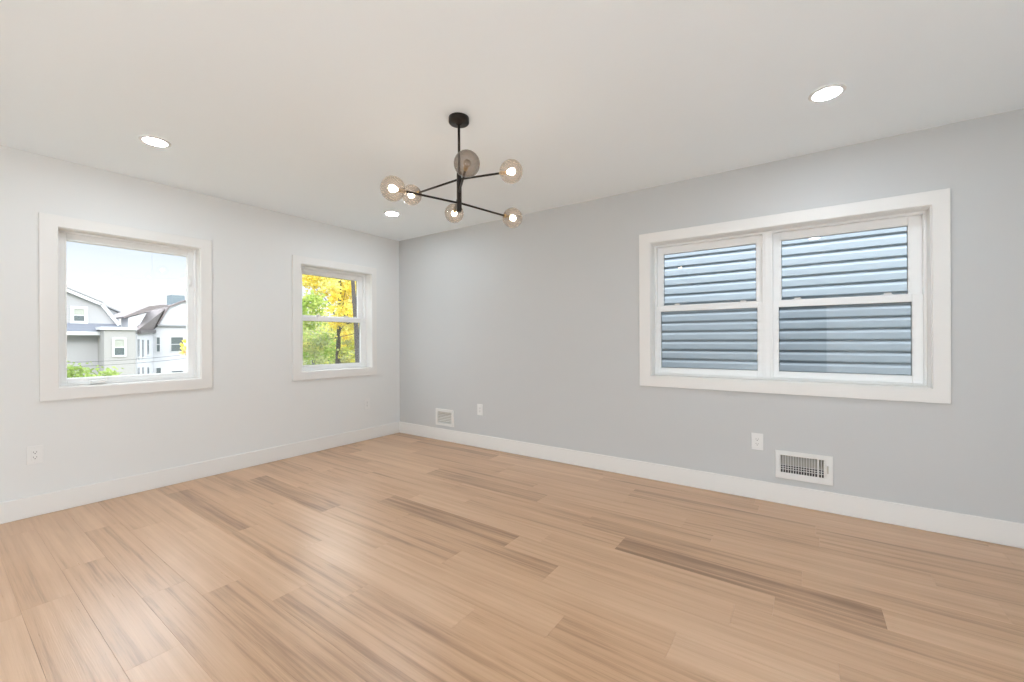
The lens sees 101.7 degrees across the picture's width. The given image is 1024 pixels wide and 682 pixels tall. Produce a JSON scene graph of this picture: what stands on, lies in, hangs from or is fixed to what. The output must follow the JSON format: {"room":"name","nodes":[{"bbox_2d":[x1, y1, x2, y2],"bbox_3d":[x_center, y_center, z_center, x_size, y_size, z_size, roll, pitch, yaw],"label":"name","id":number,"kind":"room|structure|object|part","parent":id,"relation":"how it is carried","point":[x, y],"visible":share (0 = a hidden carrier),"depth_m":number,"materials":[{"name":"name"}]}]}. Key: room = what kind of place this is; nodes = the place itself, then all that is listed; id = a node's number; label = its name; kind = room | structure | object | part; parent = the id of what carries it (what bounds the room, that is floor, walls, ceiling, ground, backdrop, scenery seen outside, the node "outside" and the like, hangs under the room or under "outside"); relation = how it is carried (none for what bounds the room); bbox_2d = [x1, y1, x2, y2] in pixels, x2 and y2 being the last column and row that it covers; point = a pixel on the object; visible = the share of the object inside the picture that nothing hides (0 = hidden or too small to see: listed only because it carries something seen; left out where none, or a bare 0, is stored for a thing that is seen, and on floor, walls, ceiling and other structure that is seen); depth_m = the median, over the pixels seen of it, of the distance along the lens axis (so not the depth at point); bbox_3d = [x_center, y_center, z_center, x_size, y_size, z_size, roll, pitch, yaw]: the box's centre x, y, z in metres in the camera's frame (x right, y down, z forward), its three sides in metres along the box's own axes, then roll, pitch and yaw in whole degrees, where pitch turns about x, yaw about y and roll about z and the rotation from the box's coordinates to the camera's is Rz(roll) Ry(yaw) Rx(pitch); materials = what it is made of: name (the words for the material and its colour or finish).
{"room":"empty living room","nodes":[
{"label":"empty living room","id":0,"kind":"room"},
{"bbox_2d":[0,145,399,501],"bbox_3d":[-3.376,-0.040,2.723,0.180,2.440,6.480,0,0,35],"label":"wall","id":1,"kind":"structure","parent":0,"point":[253,402],"depth_m":3.51,"materials":[{"name":"white paint"}]},
{"bbox_2d":[26,445,42,464],"bbox_3d":[-3.203,0.768,2.799,0.009,0.122,0.076,0,0,35],"label":"wall outlet","id":2,"kind":"object","parent":1,"relation":"attached to","point":[34,454],"visible":1,"depth_m":2.79,"materials":[{"name":"white plastic"}]},
{"bbox_2d":[31,449,38,460],"bbox_3d":[-3.200,0.768,2.798,0.003,0.070,0.035,0,0,35],"label":"receptacle","id":3,"kind":"object","parent":2,"relation":"attached to","point":[34,452],"depth_m":2.80,"materials":[{"name":"grey plastic"}]},
{"bbox_2d":[38,212,211,401],"bbox_3d":[-2.977,-0.227,3.274,0.196,1.277,1.001,0,0,35],"label":"window","id":4,"kind":"structure","parent":1,"relation":"in","point":[54,231],"depth_m":3.12,"materials":[{"name":"white paint"}]},
{"bbox_3d":[-3.075,0.304,3.095,0.040,0.026,0.083,0,0,35],"label":"crank handle","id":5,"kind":"part","parent":4,"relation":"part of","materials":[{"name":"white plastic"}]},
{"bbox_3d":[-2.998,-0.229,3.293,0.040,1.076,0.792,0,0,35],"label":"sash","id":6,"kind":"part","parent":4,"relation":"part of","materials":[{"name":"clear glass"}]},
{"bbox_3d":[-3.011,-0.229,3.302,0.092,1.108,0.824,0,0,35],"label":"frame","id":7,"kind":"part","parent":4,"relation":"part of","materials":[{"name":"white plastic"}]},
{"bbox_2d":[0,422,398,523],"bbox_3d":[-3.244,1.110,2.735,0.014,0.139,6.286,0,0,35],"label":"baseboard","id":8,"kind":"structure","parent":1,"relation":"attached to","point":[27,507],"depth_m":3.37,"materials":[{"name":"white paint"}]},
{"bbox_2d":[292,255,376,380],"bbox_3d":[-1.997,-0.230,4.665,0.196,1.274,1.004,0,0,35],"label":"window","id":9,"kind":"structure","parent":1,"relation":"in","point":[365,278],"depth_m":4.69,"materials":[{"name":"white paint"}]},
{"bbox_3d":[-2.049,-0.490,4.714,0.028,0.548,0.796,0,0,35],"label":"sash","id":10,"kind":"part","parent":9,"relation":"part of","materials":[{"name":"clear glass"}]},
{"bbox_3d":[-2.019,0.019,4.695,0.032,0.566,0.796,0,0,35],"label":"sash","id":11,"kind":"part","parent":9,"relation":"part of","materials":[{"name":"white plastic"}]},
{"bbox_3d":[-2.036,-0.233,4.706,0.079,1.106,0.840,0,0,35],"label":"frame","id":12,"kind":"part","parent":9,"relation":"part of","materials":[{"name":"white plastic"}]},
{"bbox_2d":[364,398,369,408],"bbox_3d":[-1.710,0.748,4.920,0.009,0.122,0.076,0,0,35],"label":"wall outlet","id":13,"kind":"object","parent":1,"relation":"attached to","point":[366,401],"visible":1,"depth_m":4.92,"materials":[{"name":"white plastic"}]},
{"bbox_2d":[0,432,1023,681],"bbox_3d":[-0.894,1.184,1.090,5.790,0.030,6.340,0,0,35],"label":"floor","id":14,"kind":"structure","parent":0,"point":[397,557],"depth_m":1.99,"materials":[{"name":"brown wood"}]},
{"bbox_2d":[0,0,1023,240],"bbox_3d":[-0.905,-1.351,1.090,6.110,0.160,6.660,0,0,35],"label":"ceiling","id":15,"kind":"structure","parent":0,"point":[299,108],"depth_m":2.12,"materials":[{"name":"white paint"}]},
{"bbox_2d":[138,135,170,147],"bbox_3d":[-2.266,-1.261,2.647,0.160,0.007,0.160,0,0,35],"label":"recessed light","id":16,"kind":"object","parent":15,"relation":"in","point":[151,140],"visible":1,"depth_m":2.64,"materials":[{"name":"white plastic"}]},
{"bbox_2d":[143,138,166,145],"bbox_3d":[-2.266,-1.262,2.647,0.119,0.003,0.119,0,0,35],"label":"diffuser","id":17,"kind":"object","parent":16,"relation":"attached to","point":[151,141],"depth_m":2.64,"materials":[{"name":"white plastic"}]},
{"bbox_2d":[384,211,399,215],"bbox_3d":[-1.198,-1.266,4.164,0.160,0.007,0.160,0,0,35],"label":"recessed light","id":18,"kind":"object","parent":15,"relation":"in","point":[389,213],"visible":1,"depth_m":4.15,"materials":[{"name":"white plastic"}]},
{"bbox_2d":[386,212,397,215],"bbox_3d":[-1.198,-1.267,4.164,0.119,0.003,0.119,0,0,35],"label":"diffuser","id":19,"kind":"object","parent":18,"relation":"attached to","point":[387,213],"depth_m":4.15,"materials":[{"name":"white plastic"}]},
{"bbox_2d":[380,112,522,227],"bbox_3d":[-0.328,-0.992,2.391,0.836,0.560,0.811,0,0,19],"label":"chandelier","id":20,"kind":"object","parent":15,"relation":"hanging from","point":[458,120],"visible":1,"depth_m":2.36,"materials":[{"name":"black metal"}]},
{"bbox_3d":[-0.606,-0.773,2.123,0.125,0.125,0.125,0,0,35],"label":"globe","id":21,"kind":"part","parent":20,"relation":"part of","materials":[{"name":"clear glass"}]},
{"bbox_3d":[-0.606,-0.773,2.124,0.037,0.037,0.048,0,0,35],"label":"bulb","id":22,"kind":"part","parent":20,"relation":"part of","materials":[{"name":"white glass"}]},
{"bbox_2d":[397,188,405,192],"bbox_3d":[-0.571,-0.775,2.153,0.045,0.023,0.023,0,0,-40],"label":"socket","id":23,"kind":"object","parent":20,"relation":"attached to","point":[401,190],"depth_m":2.14,"materials":[{"name":"gold metal"}]},
{"bbox_3d":[-0.629,-0.911,2.611,0.124,0.125,0.125,0,0,35],"label":"globe","id":24,"kind":"part","parent":20,"relation":"part of","materials":[{"name":"clear glass"}]},
{"bbox_3d":[-0.431,-0.779,2.271,0.341,0.020,0.012,0,0,-40],"label":"arm","id":25,"kind":"part","parent":20,"relation":"part of","materials":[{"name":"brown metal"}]},
{"bbox_3d":[-0.441,-0.917,2.479,0.341,0.019,0.012,0,0,35],"label":"arm","id":26,"kind":"part","parent":20,"relation":"part of","materials":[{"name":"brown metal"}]},
{"bbox_3d":[-0.303,-1.089,2.381,0.014,0.288,0.014,0,0,35],"label":"rod","id":27,"kind":"part","parent":20,"relation":"part of","materials":[{"name":"brown metal"}]},
{"bbox_3d":[-0.302,-0.849,2.381,0.028,0.225,0.028,0,0,35],"label":"stem","id":28,"kind":"part","parent":20,"relation":"part of","materials":[{"name":"brown metal"}]},
{"bbox_3d":[-0.265,-0.844,2.214,0.012,0.013,0.342,0,0,-12],"label":"arm","id":29,"kind":"part","parent":20,"relation":"part of","materials":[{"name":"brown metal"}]},
{"bbox_3d":[-0.215,-0.844,1.990,0.125,0.125,0.125,0,0,35],"label":"globe","id":30,"kind":"part","parent":20,"relation":"part of","materials":[{"name":"clear glass"}]},
{"bbox_3d":[-0.216,-0.844,1.990,0.044,0.037,0.043,0,0,35],"label":"bulb","id":31,"kind":"part","parent":20,"relation":"part of","materials":[{"name":"beige"}]},
{"bbox_3d":[-0.179,-0.915,2.322,0.273,0.025,0.012,0,0,26],"label":"arm","id":32,"kind":"part","parent":20,"relation":"part of","materials":[{"name":"brown metal"}]},
{"bbox_3d":[-0.171,-0.782,2.492,0.342,0.021,0.012,0,0,-41],"label":"arm","id":33,"kind":"part","parent":20,"relation":"part of","materials":[{"name":"brown metal"}]},
{"bbox_3d":[-0.005,-0.906,2.238,0.049,0.037,0.036,0,0,35],"label":"bulb","id":34,"kind":"part","parent":20,"relation":"part of","materials":[{"name":"white glass"}]},
{"bbox_3d":[-0.004,-0.906,2.237,0.125,0.125,0.125,0,0,35],"label":"globe","id":35,"kind":"part","parent":20,"relation":"part of","materials":[{"name":"clear glass"}]},
{"bbox_3d":[0.003,-0.776,2.640,0.037,0.037,0.048,0,0,35],"label":"bulb","id":36,"kind":"part","parent":20,"relation":"part of","materials":[{"name":"white glass"}]},
{"bbox_2d":[808,84,846,101],"bbox_3d":[1.631,-1.278,2.159,0.160,0.007,0.160,0,0,35],"label":"recessed light","id":37,"kind":"object","parent":15,"relation":"in","point":[828,92],"visible":1,"depth_m":2.15,"materials":[{"name":"white plastic"}]},
{"bbox_2d":[813,87,841,99],"bbox_3d":[1.631,-1.279,2.159,0.119,0.003,0.119,0,0,35],"label":"diffuser","id":38,"kind":"object","parent":37,"relation":"attached to","point":[824,93],"depth_m":2.16,"materials":[{"name":"white plastic"}]},
{"bbox_2d":[399,108,1023,523],"bbox_3d":[0.966,-0.059,3.739,6.110,2.440,0.180,0,0,35],"label":"wall","id":39,"kind":"structure","parent":0,"point":[535,323],"depth_m":3.18,"materials":[{"name":"grey paint"}]},
{"bbox_2d":[436,408,453,426],"bbox_3d":[-0.781,0.897,4.859,0.288,0.194,0.021,0,0,35],"label":"air vent","id":40,"kind":"object","parent":39,"relation":"in","point":[443,415],"visible":1,"depth_m":4.86,"materials":[{"name":"white metal"}]},
{"bbox_2d":[477,404,482,415],"bbox_3d":[-0.350,0.755,4.551,0.076,0.122,0.009,0,0,35],"label":"wall outlet","id":41,"kind":"object","parent":39,"relation":"attached to","point":[479,406],"visible":1,"depth_m":4.54,"materials":[{"name":"white plastic"}]},
{"bbox_2d":[399,422,1023,548],"bbox_3d":[0.915,1.092,3.660,5.750,0.139,0.014,0,0,35],"label":"baseboard","id":42,"kind":"structure","parent":39,"relation":"attached to","point":[1002,532],"depth_m":2.99,"materials":[{"name":"white paint"}]},
{"bbox_2d":[751,433,762,450],"bbox_3d":[1.791,0.738,3.044,0.076,0.122,0.009,0,0,35],"label":"wall outlet","id":43,"kind":"object","parent":39,"relation":"attached to","point":[756,438],"visible":1,"depth_m":3.04,"materials":[{"name":"white plastic"}]},
{"bbox_2d":[754,437,759,446],"bbox_3d":[1.789,0.738,3.042,0.035,0.070,0.003,0,0,35],"label":"receptacle","id":44,"kind":"object","parent":43,"relation":"attached to","point":[756,439],"depth_m":3.04,"materials":[{"name":"grey plastic"}]},
{"bbox_2d":[639,188,950,403],"bbox_3d":[1.891,-0.260,3.075,1.853,1.277,0.196,0,0,35],"label":"window","id":45,"kind":"structure","parent":39,"relation":"in","point":[925,215],"depth_m":2.91,"materials":[{"name":"white paint"}]},
{"bbox_3d":[1.569,-0.006,3.357,0.780,0.566,0.030,0,0,35],"label":"sash","id":46,"kind":"part","parent":45,"relation":"part of","materials":[{"name":"white plastic"}]},
{"bbox_3d":[1.583,-0.523,3.381,0.780,0.544,0.024,0,0,35],"label":"sash","id":47,"kind":"part","parent":45,"relation":"part of","materials":[{"name":"clear glass"}]},
{"bbox_3d":[2.283,-0.526,2.889,0.803,0.544,0.024,0,0,35],"label":"sash","id":48,"kind":"part","parent":45,"relation":"part of","materials":[{"name":"clear glass"}]},
{"bbox_3d":[2.268,-0.009,2.865,0.803,0.566,0.030,0,0,35],"label":"sash","id":49,"kind":"part","parent":45,"relation":"part of","materials":[{"name":"white plastic"}]},
{"bbox_2d":[775,450,832,485],"bbox_3d":[2.057,0.876,2.943,0.329,0.197,0.182,0,0,35],"label":"air vent","id":50,"kind":"object","parent":39,"relation":"in","point":[805,467],"visible":1,"depth_m":2.90,"materials":[{"name":"white metal"}]},
{"label":"outside","id":51,"kind":"structure","parent":0,"visible":0},
{"bbox_3d":[-14.431,5.625,38.944,180.000,0.400,200.000,0,0,35],"label":"ground","id":52,"kind":"structure","parent":51,"visible":0},
{"bbox_2d":[67,361,123,377],"bbox_3d":[-13.182,2.955,12.860,2.884,4.933,2.531,0,0,-39],"label":"shrub","id":53,"kind":"object","parent":52,"relation":"on","point":[79,369],"visible":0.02,"depth_m":12.81,"materials":[{"name":"green plant"}]},
{"bbox_2d":[67,287,136,377],"bbox_3d":[-37.026,0.627,33.849,11.350,9.790,7.480,0,0,35],"label":"house","id":54,"kind":"structure","parent":52,"relation":"on","point":[94,333],"depth_m":32.70,"materials":[{"name":"grey"}]},
{"bbox_3d":[-33.707,-2.207,32.452,0.045,0.490,0.570,0,0,35],"label":"pane","id":55,"kind":"part","parent":54,"relation":"part of","materials":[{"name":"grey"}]},
{"bbox_3d":[-33.707,-1.742,32.453,0.040,0.440,0.570,0,0,35],"label":"pane","id":56,"kind":"part","parent":54,"relation":"part of","materials":[{"name":"grey"}]},
{"bbox_3d":[-33.407,-0.938,34.568,6.250,0.230,2.130,0,0,35],"label":"cornice","id":57,"kind":"part","parent":54,"relation":"part of","materials":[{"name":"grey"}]},
{"bbox_3d":[-30.959,0.231,32.867,0.045,0.630,0.580,0,0,35],"label":"pane","id":58,"kind":"part","parent":54,"relation":"part of","materials":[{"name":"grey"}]},
{"bbox_3d":[-30.958,0.846,32.868,0.040,0.600,0.580,0,0,35],"label":"pane","id":59,"kind":"part","parent":54,"relation":"part of","materials":[{"name":"grey glass"}]},
{"bbox_2d":[106,305,120,321],"bbox_3d":[-43.687,0.275,42.586,6.400,10.550,4.300,0,0,35],"label":"house","id":60,"kind":"structure","parent":52,"relation":"on","point":[113,311],"depth_m":42.18,"materials":[{"name":"white"}]},
{"bbox_2d":[114,295,185,373],"bbox_3d":[-35.302,0.690,43.172,17.435,11.050,10.312,0,0,35],"label":"house","id":61,"kind":"structure","parent":52,"relation":"on","point":[161,328],"depth_m":42.78,"materials":[{"name":"white paint"}]},
{"bbox_3d":[-35.354,0.760,43.997,0.040,0.730,1.020,0,0,35],"label":"pane","id":62,"kind":"part","parent":61,"relation":"part of","materials":[{"name":"grey glass"}]},
{"bbox_3d":[-35.355,0.030,43.995,0.045,0.730,1.020,0,0,35],"label":"pane","id":63,"kind":"part","parent":61,"relation":"part of","materials":[{"name":"grey glass"}]},
{"bbox_2d":[178,339,185,355],"bbox_3d":[-18.108,2.663,23.295,0.911,5.560,0.726,0,0,20],"label":"tree","id":64,"kind":"object","parent":52,"relation":"on","point":[184,340],"visible":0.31,"depth_m":23.22,"materials":[{"name":"yellow plant"}]},
{"bbox_2d":[302,290,338,364],"bbox_3d":[-7.361,1.763,15.499,1.975,7.268,1.884,0,0,35],"label":"tree","id":65,"kind":"object","parent":52,"relation":"on","point":[316,302],"visible":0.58,"depth_m":15.42,"materials":[{"name":"green plant"}]},
{"bbox_2d":[303,303,350,362],"bbox_3d":[-14.193,1.089,31.134,6.074,8.679,5.805,0,0,35],"label":"tree","id":66,"kind":"object","parent":52,"relation":"on","point":[330,303],"visible":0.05,"depth_m":30.22,"materials":[{"name":"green plant"}]},
{"bbox_2d":[303,326,352,364],"bbox_3d":[-10.303,2.128,21.510,4.372,6.570,4.530,0,0,35],"label":"tree","id":67,"kind":"object","parent":52,"relation":"on","point":[331,359],"visible":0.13,"depth_m":21.55,"materials":[{"name":"green plant"}]},
{"bbox_2d":[303,313,354,364],"bbox_3d":[-10.746,1.852,25.553,4.926,7.124,5.181,0,0,35],"label":"tree","id":68,"kind":"object","parent":52,"relation":"on","point":[327,324],"visible":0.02,"depth_m":25.23,"materials":[{"name":"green plant"}]},
{"bbox_2d":[302,274,358,363],"bbox_3d":[-7.619,0.498,17.233,3.674,9.807,4.322,0,0,35],"label":"autumn tree","id":69,"kind":"object","parent":52,"relation":"on","point":[339,289],"visible":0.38,"depth_m":16.60,"materials":[{"name":"yellow plant"}]},
{"bbox_2d":[351,281,358,361],"bbox_3d":[-5.459,0.109,14.460,3.063,10.576,3.071,0,0,0],"label":"tree","id":70,"kind":"object","parent":52,"relation":"on","point":[356,326],"visible":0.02,"depth_m":13.95,"materials":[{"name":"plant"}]},
{"bbox_2d":[662,227,910,374],"bbox_3d":[4.780,0.715,7.458,9.900,9.260,7.450,0,0,35],"label":"house","id":71,"kind":"structure","parent":52,"relation":"on","point":[861,338],"depth_m":4.40,"materials":[{"name":"blue plastic"}]},
{"bbox_3d":[-30.650,1.296,16.106,0.300,8.400,1.200,0,0,35],"label":"utility pole","id":72,"kind":"object","parent":52,"relation":"on","visible":0},
{"bbox_2d":[67,354,185,362],"bbox_3d":[-27.480,0.882,27.386,0.028,1.024,23.319,0,0,15],"label":"overhead cable","id":73,"kind":"object","parent":72,"relation":"attached to","point":[185,354],"visible":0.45,"depth_m":29.39,"materials":[{"name":"grey plastic"}]},
{"bbox_2d":[74,358,185,366],"bbox_3d":[-27.478,1.169,27.387,0.028,0.999,23.319,0,0,15],"label":"overhead cable","id":74,"kind":"object","parent":72,"relation":"attached to","point":[183,358],"visible":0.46,"depth_m":30.15,"materials":[{"name":"grey plastic"}]}
]}

